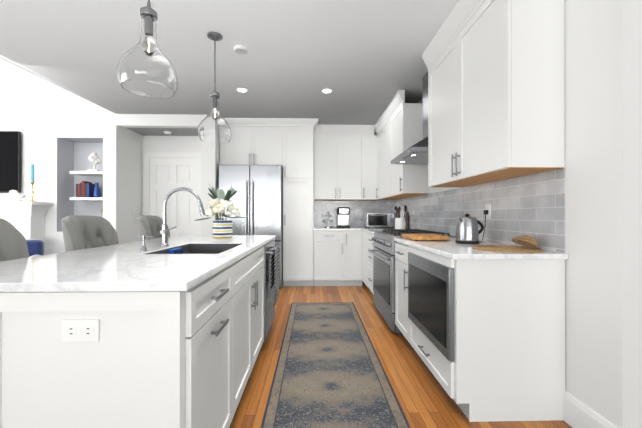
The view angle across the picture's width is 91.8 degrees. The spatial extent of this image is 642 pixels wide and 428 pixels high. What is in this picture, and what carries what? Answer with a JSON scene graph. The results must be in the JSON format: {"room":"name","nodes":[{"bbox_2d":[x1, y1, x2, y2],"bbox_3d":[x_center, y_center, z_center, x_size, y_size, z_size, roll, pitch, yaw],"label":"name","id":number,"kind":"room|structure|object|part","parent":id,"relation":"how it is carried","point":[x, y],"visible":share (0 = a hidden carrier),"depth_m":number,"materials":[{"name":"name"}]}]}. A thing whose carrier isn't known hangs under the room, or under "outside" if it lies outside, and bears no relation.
{"room":"kitchen","nodes":[
{"label":"kitchen","id":0,"kind":"room"},
{"bbox_2d":[0,58,217,254],"bbox_3d":[-4.806,-1.380,4.735,6.460,5.025,0.370,0,0,-1],"label":"wall","id":1,"kind":"structure","parent":0,"point":[41,115],"depth_m":4.58,"materials":[{"name":"white paint"}]},
{"bbox_2d":[0,131,20,192],"bbox_3d":[-5.110,-0.763,4.505,1.500,0.890,0.067,0,0,-1],"label":"wall-mounted tv","id":2,"kind":"object","parent":1,"relation":"attached to","point":[10,160],"visible":0.94,"depth_m":4.49,"materials":[{"name":"black"}]},
{"bbox_2d":[70,171,102,200],"bbox_3d":[-3.469,-0.432,4.755,0.494,0.430,0.308,0,0,-1],"label":"shelves","id":3,"kind":"object","parent":1,"relation":"attached to","point":[90,173],"visible":0.64,"depth_m":4.60,"materials":[{"name":"white wood"}]},
{"bbox_2d":[76,181,100,196],"bbox_3d":[-3.523,-0.383,4.749,0.305,0.248,0.160,0,0,-1],"label":"books","id":4,"kind":"object","parent":3,"relation":"on","point":[86,189],"visible":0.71,"depth_m":4.67,"materials":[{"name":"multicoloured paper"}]},
{"bbox_2d":[88,152,100,170],"bbox_3d":[-3.407,-0.796,4.691,0.154,0.295,0.138,0,0,-1],"label":"sculpture","id":5,"kind":"object","parent":3,"relation":"on","point":[93,157],"visible":0.96,"depth_m":4.66,"materials":[{"name":"white ceramic"}]},
{"bbox_2d":[121,128,141,243],"bbox_3d":[-3.093,-0.177,5.059,0.120,2.620,0.700,0,0,-1],"label":"wall","id":6,"kind":"structure","parent":0,"point":[131,169],"depth_m":4.95,"materials":[{"name":"white paint"}]},
{"bbox_2d":[127,128,197,135],"bbox_3d":[-2.412,-1.372,5.017,1.240,0.050,0.580,0,0,-1],"label":"ceiling","id":7,"kind":"structure","parent":0,"point":[173,131],"depth_m":5.04,"materials":[{"name":"white paint"}]},
{"bbox_2d":[148,243,187,254],"bbox_3d":[-0.984,0.340,2.018,0.006,0.244,0.654,0,0,-1],"label":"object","id":8,"kind":"structure","parent":0,"relation":"attached to","point":[185,244],"depth_m":1.95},
{"bbox_2d":[142,136,200,214],"bbox_3d":[-2.425,-0.176,5.365,1.230,2.620,0.120,0,0,-1],"label":"wall","id":9,"kind":"structure","parent":0,"point":[171,143],"depth_m":5.30,"materials":[{"name":"white paint"}]},
{"bbox_2d":[144,152,200,235],"bbox_3d":[-2.503,0.038,5.267,0.990,2.190,0.067,0,0,-1],"label":"hall door","id":10,"kind":"structure","parent":9,"relation":"in","point":[165,173],"depth_m":5.28,"materials":[{"name":"white wood"}]},
{"bbox_2d":[188,243,235,246],"bbox_3d":[-0.788,0.341,2.347,0.414,0.244,0.006,0,0,-1],"label":"sink","id":11,"kind":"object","parent":0,"relation":"attached to","point":[189,244],"depth_m":2.34,"materials":[{"name":"grey metal"}]},
{"bbox_2d":[218,143,219,217],"bbox_3d":[-1.690,-0.177,5.158,0.210,2.620,0.830,0,0,-1],"label":"wall","id":12,"kind":"structure","parent":0,"point":[218,163],"depth_m":4.79,"materials":[{"name":"white paint"}]},
{"bbox_2d":[0,0,458,124],"bbox_3d":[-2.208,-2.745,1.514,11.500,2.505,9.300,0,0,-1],"label":"ceiling","id":13,"kind":"structure","parent":0,"point":[363,60],"depth_m":2.82,"materials":[{"name":"white paint"}]},
{"bbox_2d":[117,0,177,98],"bbox_3d":[-0.859,-1.058,1.553,0.268,0.870,0.268,0,0,-1],"label":"pendant light","id":14,"kind":"object","parent":13,"relation":"hanging from","point":[145,67],"visible":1,"depth_m":1.50,"materials":[{"name":"clear glass"}]},
{"bbox_2d":[198,31,231,142],"bbox_3d":[-0.883,-1.056,2.592,0.268,0.870,0.268,0,0,-1],"label":"pendant light","id":15,"kind":"object","parent":13,"relation":"hanging from","point":[213,126],"visible":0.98,"depth_m":2.54,"materials":[{"name":"clear glass"}]},
{"bbox_2d":[234,45,247,54],"bbox_3d":[-0.718,-1.475,2.787,0.120,0.030,0.120,0,0,-1],"label":"smoke detector","id":16,"kind":"object","parent":13,"relation":"attached to","point":[241,49],"visible":1,"depth_m":2.77,"materials":[{"name":"white plastic"}]},
{"bbox_2d":[236,88,247,92],"bbox_3d":[-0.940,-1.486,3.712,0.144,0.005,0.144,0,0,-1],"label":"recessed light","id":17,"kind":"object","parent":13,"relation":"in","point":[243,90],"visible":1,"depth_m":3.71,"materials":[{"name":"white"}]},
{"bbox_2d":[321,88,332,93],"bbox_3d":[0.070,-1.486,3.736,0.144,0.005,0.144,0,0,-1],"label":"recessed light","id":18,"kind":"object","parent":13,"relation":"in","point":[326,90],"visible":1,"depth_m":3.72,"materials":[{"name":"white"}]},
{"bbox_2d":[229,281,571,427],"bbox_3d":[-2.208,1.177,1.507,11.500,0.100,9.300,0,0,-1],"label":"floor","id":19,"kind":"structure","parent":0,"point":[425,400],"depth_m":2.21,"materials":[{"name":"brown wood"}]},
{"bbox_2d":[0,218,28,261],"bbox_3d":[-1.532,0.566,1.454,0.470,1.125,0.467,0,0,-1],"label":"stool","id":20,"kind":"object","parent":19,"relation":"on","point":[13,243],"visible":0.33,"depth_m":1.60,"materials":[{"name":"grey fabric"}]},
{"bbox_2d":[0,202,53,254],"bbox_3d":[-5.162,0.477,4.361,2.490,1.310,0.350,0,0,-1],"label":"fireplace","id":21,"kind":"object","parent":19,"relation":"on","point":[26,220],"visible":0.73,"depth_m":4.33,"materials":[{"name":"white paint"}]},
{"bbox_2d":[9,190,25,201],"bbox_3d":[-4.199,-0.262,4.300,0.199,0.166,0.117,0,0,-1],"label":"mantel decor","id":22,"kind":"object","parent":21,"relation":"on","point":[14,194],"visible":0.96,"depth_m":4.26,"materials":[{"name":"white"}]},
{"bbox_2d":[28,164,36,201],"bbox_3d":[-3.990,-0.441,4.305,0.090,0.523,0.090,0,0,-1],"label":"candlestick","id":23,"kind":"object","parent":21,"relation":"on","point":[32,174],"visible":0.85,"depth_m":4.29,"materials":[{"name":"blue wax"}]},
{"bbox_2d":[26,239,43,256],"bbox_3d":[-3.865,0.726,3.678,0.820,0.810,0.700,0,0,-31],"label":"armchair","id":24,"kind":"object","parent":19,"relation":"on","point":[35,247],"visible":0.08,"depth_m":4.02,"materials":[{"name":"blue fabric"}]},
{"bbox_2d":[61,215,118,251],"bbox_3d":[-1.560,0.567,2.244,0.470,1.125,0.467,0,0,-1],"label":"stool","id":25,"kind":"object","parent":19,"relation":"on","point":[80,232],"visible":0.23,"depth_m":2.26,"materials":[{"name":"grey fabric"}]},
{"bbox_2d":[0,239,274,427],"bbox_3d":[-0.759,0.686,2.099,0.675,0.884,2.248,0,0,-1],"label":"kitchen island","id":26,"kind":"object","parent":19,"relation":"on","point":[180,342],"depth_m":0.99,"materials":[{"name":"white painted wood"},{"name":"nickel handles"}]},
{"bbox_2d":[62,319,98,341],"bbox_3d":[-0.759,0.366,0.982,0.115,0.070,0.008,0,0,-1],"label":"outlet","id":27,"kind":"object","parent":26,"relation":"attached to","point":[84,330],"visible":1,"depth_m":0.98,"materials":[{"name":"white plastic"}]},
{"bbox_2d":[0,235,275,286],"bbox_3d":[-0.959,0.227,2.106,1.025,0.030,2.284,0,0,-1],"label":"island countertop","id":28,"kind":"structure","parent":26,"relation":"on","point":[118,265],"depth_m":1.30,"materials":[{"name":"white stone"}]},
{"bbox_2d":[139,235,153,250],"bbox_3d":[-1.016,0.165,1.817,0.081,0.094,0.042,0,0,-1],"label":"soap pump","id":29,"kind":"object","parent":28,"relation":"on","point":[143,246],"visible":1,"depth_m":1.81,"materials":[{"name":"silver metal"}]},
{"bbox_2d":[160,187,204,245],"bbox_3d":[-0.948,0.011,2.126,0.304,0.401,0.080,0,0,-1],"label":"faucet","id":30,"kind":"object","parent":28,"relation":"on","point":[164,231],"visible":1,"depth_m":2.13,"materials":[{"name":"silver metal"}]},
{"bbox_2d":[194,183,245,237],"bbox_3d":[-0.920,-0.045,2.917,0.452,0.516,0.486,0,0,-1],"label":"flower arrangement","id":31,"kind":"object","parent":28,"relation":"on","point":[221,202],"visible":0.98,"depth_m":2.84,"materials":[{"name":"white plant"}]},
{"bbox_2d":[263,240,279,339],"bbox_3d":[-0.446,0.637,2.845,0.084,0.774,0.600,0,0,-1],"label":"dishwasher","id":32,"kind":"object","parent":26,"relation":"in","point":[269,310],"visible":0.71,"depth_m":2.70,"materials":[{"name":"silver metal"}]},
{"bbox_2d":[271,247,278,304],"bbox_3d":[-0.413,0.535,2.796,0.038,0.469,0.300,0,0,-1],"label":"hanging towel","id":33,"kind":"object","parent":32,"relation":"hanging from","point":[275,268],"visible":1,"depth_m":2.75,"materials":[{"name":"grey fabric"}]},
{"bbox_3d":[-0.949,0.313,2.049,0.064,0.050,0.200,0,0,-1],"label":"sink caddy","id":34,"kind":"object","parent":26,"relation":"in","visible":0},
{"bbox_2d":[168,248,182,253],"bbox_3d":[-0.952,0.277,2.043,0.044,0.108,0.130,0,0,-1],"label":"sponge","id":35,"kind":"object","parent":34,"relation":"in","point":[176,251],"visible":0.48,"depth_m":2.01,"materials":[{"name":"blue"}]},
{"bbox_2d":[136,215,169,240],"bbox_3d":[-1.571,0.568,3.114,0.470,1.125,0.467,0,0,-1],"label":"stool","id":36,"kind":"object","parent":19,"relation":"on","point":[149,225],"visible":0.31,"depth_m":3.11,"materials":[{"name":"grey fabric"}]},
{"bbox_2d":[219,165,282,288],"bbox_3d":[-1.076,0.190,5.023,0.940,1.885,0.827,0,0,-1],"label":"fridge","id":37,"kind":"object","parent":19,"relation":"on","point":[258,196],"visible":0.62,"depth_m":4.67,"materials":[{"name":"silver metal"}]},
{"bbox_2d":[280,118,315,285],"bbox_3d":[-0.362,-0.176,5.163,0.477,2.618,0.636,0,0,-1],"label":"tall cabinet","id":38,"kind":"object","parent":19,"relation":"on","point":[287,144],"depth_m":4.85,"materials":[{"name":"white wood"}]},
{"bbox_2d":[314,231,349,285],"bbox_3d":[0.147,0.692,5.173,0.530,0.884,0.635,0,0,-1],"label":"base cabinet","id":39,"kind":"object","parent":19,"relation":"on","point":[337,256],"depth_m":4.86,"materials":[{"name":"white wood"}]},
{"bbox_2d":[314,227,394,230],"bbox_3d":[0.568,0.233,5.179,1.382,0.030,0.647,0,0,-1],"label":"countertop","id":40,"kind":"structure","parent":39,"relation":"on","point":[315,228],"depth_m":4.94,"materials":[{"name":"white stone"}]},
{"bbox_2d":[322,212,333,227],"bbox_3d":[0.121,0.080,5.315,0.214,0.275,0.215,0,0,-1],"label":"mug tree","id":41,"kind":"object","parent":40,"relation":"on","point":[327,221],"visible":1,"depth_m":5.29,"materials":[{"name":"silver metal"}]},
{"bbox_2d":[337,207,349,227],"bbox_3d":[0.382,0.045,5.327,0.200,0.345,0.270,0,0,-1],"label":"coffee maker","id":42,"kind":"object","parent":40,"relation":"on","point":[343,213],"visible":1,"depth_m":5.32,"materials":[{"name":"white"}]},
{"bbox_2d":[364,213,394,227],"bbox_3d":[0.988,0.092,5.272,0.470,0.250,0.347,0,0,-1],"label":"toaster oven","id":43,"kind":"object","parent":40,"relation":"on","point":[379,219],"visible":0.98,"depth_m":5.13,"materials":[{"name":"silver metal"}]},
{"bbox_2d":[261,302,410,427],"bbox_3d":[0.058,1.123,2.441,0.789,0.010,3.064,0,0,-1],"label":"rug","id":44,"kind":"object","parent":19,"relation":"on","point":[329,372],"visible":0.98,"depth_m":2.14,"materials":[{"name":"fabric"}]},
{"bbox_2d":[350,231,361,285],"bbox_3d":[0.477,0.692,5.181,0.355,0.884,0.635,0,0,-1],"label":"base cabinet","id":45,"kind":"object","parent":19,"relation":"on","point":[355,236],"depth_m":4.87,"materials":[{"name":"white wood"}]},
{"bbox_2d":[361,229,364,282],"bbox_3d":[0.960,0.691,4.634,0.623,0.884,0.520,0,0,-1],"label":"base cabinet","id":46,"kind":"object","parent":19,"relation":"on","point":[363,230],"depth_m":4.73,"materials":[{"name":"white wood"}]},
{"bbox_2d":[365,233,373,293],"bbox_3d":[0.973,0.690,4.101,0.623,0.884,0.545,0,0,-1],"label":"base cabinet","id":47,"kind":"object","parent":19,"relation":"on","point":[368,236],"depth_m":4.27,"materials":[{"name":"white wood"}]},
{"bbox_2d":[365,229,384,232],"bbox_3d":[0.962,0.231,4.376,0.634,0.030,1.097,0,0,-1],"label":"countertop","id":48,"kind":"structure","parent":47,"relation":"on","point":[366,230],"depth_m":4.29,"materials":[{"name":"white stone"}]},
{"bbox_2d":[394,205,406,228],"bbox_3d":[1.143,0.038,4.450,0.171,0.355,0.171,0,0,-1],"label":"utensil crock","id":49,"kind":"object","parent":48,"relation":"on","point":[400,223],"visible":0.92,"depth_m":4.39,"materials":[{"name":"white ceramic"}]},
{"bbox_2d":[405,211,409,228],"bbox_3d":[1.169,0.083,4.210,0.068,0.265,0.068,0,0,-1],"label":"pepper mill","id":50,"kind":"object","parent":48,"relation":"on","point":[407,219],"visible":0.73,"depth_m":4.19,"materials":[{"name":"brown wood"}]},
{"bbox_2d":[395,241,404,335],"bbox_3d":[1.006,0.687,2.697,0.623,0.884,0.425,0,0,-1],"label":"base cabinet","id":51,"kind":"object","parent":19,"relation":"on","point":[399,245],"depth_m":2.75,"materials":[{"name":"white wood"}]},
{"bbox_2d":[368,229,455,334],"bbox_3d":[0.921,0.653,3.368,0.684,0.955,0.910,0,0,-1],"label":"range","id":52,"kind":"object","parent":19,"relation":"on","point":[383,252],"visible":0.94,"depth_m":3.17,"materials":[{"name":"silver metal"}]},
{"bbox_2d":[405,245,564,421],"bbox_3d":[1.013,0.686,2.121,0.636,0.884,0.841,0,0,-1],"label":"base cabinet","id":53,"kind":"object","parent":19,"relation":"on","point":[507,363],"depth_m":1.70,"materials":[{"name":"white wood"}]},
{"bbox_3d":[0.712,0.553,2.098,0.032,0.516,0.752,0,0,-1],"label":"microwave drawer","id":54,"kind":"part","parent":53,"relation":"part of","materials":[{"name":"silver metal"}]},
{"bbox_2d":[394,238,567,260],"bbox_3d":[1.011,0.228,2.296,0.634,0.030,1.231,0,0,-1],"label":"countertop","id":55,"kind":"structure","parent":53,"relation":"on","point":[459,252],"depth_m":1.71,"materials":[{"name":"white stone"}]},
{"bbox_2d":[402,234,448,240],"bbox_3d":[0.897,0.193,2.705,0.295,0.040,0.345,0,0,-1],"label":"cutting board","id":56,"kind":"object","parent":55,"relation":"on","point":[416,237],"visible":1,"depth_m":2.54,"materials":[{"name":"brown wood"}]},
{"bbox_2d":[455,214,483,243],"bbox_3d":[1.121,0.101,2.328,0.246,0.222,0.164,0,0,-1],"label":"kettle","id":57,"kind":"object","parent":55,"relation":"on","point":[467,232],"visible":1,"depth_m":2.27,"materials":[{"name":"silver metal"}]},
{"bbox_2d":[479,210,487,241],"bbox_3d":[1.246,0.086,2.408,0.132,0.248,0.117,0,0,-1],"label":"cord","id":58,"kind":"object","parent":57,"relation":"attached to","point":[485,212],"visible":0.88,"depth_m":2.45,"materials":[{"name":"black plastic"}]},
{"bbox_2d":[472,235,543,252],"bbox_3d":[1.138,0.168,1.913,0.378,0.088,0.378,0,0,-1],"label":"placemat","id":59,"kind":"object","parent":55,"relation":"on","point":[529,244],"visible":1,"depth_m":1.86,"materials":[{"name":"wicker"}]},
{"bbox_2d":[397,0,641,427],"bbox_3d":[2.400,-0.180,3.486,2.193,2.620,4.126,0,0,-1],"label":"wall","id":60,"kind":"structure","parent":0,"point":[603,207],"depth_m":1.48,"materials":[{"name":"white paint"}]},
{"bbox_2d":[378,114,397,199],"bbox_3d":[1.111,-0.871,4.755,0.317,1.228,0.883,0,0,-1],"label":"upper cabinet","id":61,"kind":"object","parent":60,"relation":"attached to","point":[381,121],"depth_m":4.85,"materials":[{"name":"white wood"}]},
{"bbox_2d":[386,90,429,197],"bbox_3d":[1.127,-0.872,4.069,0.317,1.228,0.716,0,0,-1],"label":"upper cabinet","id":62,"kind":"object","parent":60,"relation":"attached to","point":[398,130],"depth_m":3.71,"materials":[{"name":"white wood"}]},
{"bbox_2d":[391,72,427,163],"bbox_3d":[1.063,-1.037,3.269,0.485,0.902,0.740,0,0,-1],"label":"range hood","id":63,"kind":"object","parent":60,"relation":"attached to","point":[416,153],"visible":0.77,"depth_m":3.25,"materials":[{"name":"silver metal"}]},
{"bbox_2d":[391,168,564,252],"bbox_3d":[1.296,-0.019,3.613,0.008,0.467,3.800,0,0,-1],"label":"wall tile","id":64,"kind":"structure","parent":60,"relation":"attached to","point":[532,205],"depth_m":2.23,"materials":[{"name":"grey tile"}]},
{"bbox_2d":[485,204,490,218],"bbox_3d":[1.315,-0.026,2.453,0.008,0.115,0.070,0,0,-1],"label":"electrical outlet","id":65,"kind":"object","parent":64,"relation":"attached to","point":[488,208],"visible":0.83,"depth_m":2.44,"materials":[{"name":"white plastic"}]},
{"bbox_2d":[426,0,564,186],"bbox_3d":[1.169,-0.875,2.304,0.317,1.228,1.187,0,0,-1],"label":"upper cabinet","id":66,"kind":"object","parent":60,"relation":"attached to","point":[496,90],"depth_m":1.84,"materials":[{"name":"white wood"}]},
{"bbox_2d":[563,391,617,427],"bbox_3d":[1.413,1.047,1.547,0.161,0.160,0.331,0,0,-1],"label":"baseboard","id":67,"kind":"structure","parent":60,"relation":"attached to","point":[577,413],"depth_m":1.60,"materials":[{"name":"white wood"}]},
{"bbox_3d":[0.816,-0.176,5.572,5.260,2.620,0.120,0,0,-1],"label":"wall","id":68,"kind":"structure","parent":0,"visible":0},
{"bbox_2d":[220,118,279,164],"bbox_3d":[-1.080,-1.126,5.147,0.958,0.718,0.636,0,0,-1],"label":"upper cabinet","id":69,"kind":"object","parent":68,"relation":"attached to","point":[253,141],"depth_m":4.83,"materials":[{"name":"white wood"}]},
{"bbox_2d":[314,124,377,200],"bbox_3d":[0.418,-0.868,5.315,1.078,1.233,0.372,0,0,-1],"label":"upper cabinet","id":70,"kind":"object","parent":68,"relation":"attached to","point":[345,164],"visible":0.96,"depth_m":5.19,"materials":[{"name":"white wood"}]},
{"bbox_2d":[314,201,390,226],"bbox_3d":[0.562,-0.016,5.502,1.381,0.467,0.008,0,0,-1],"label":"wall tile","id":71,"kind":"structure","parent":68,"relation":"attached to","point":[358,208],"depth_m":5.50,"materials":[{"name":"grey tile"}]}
]}

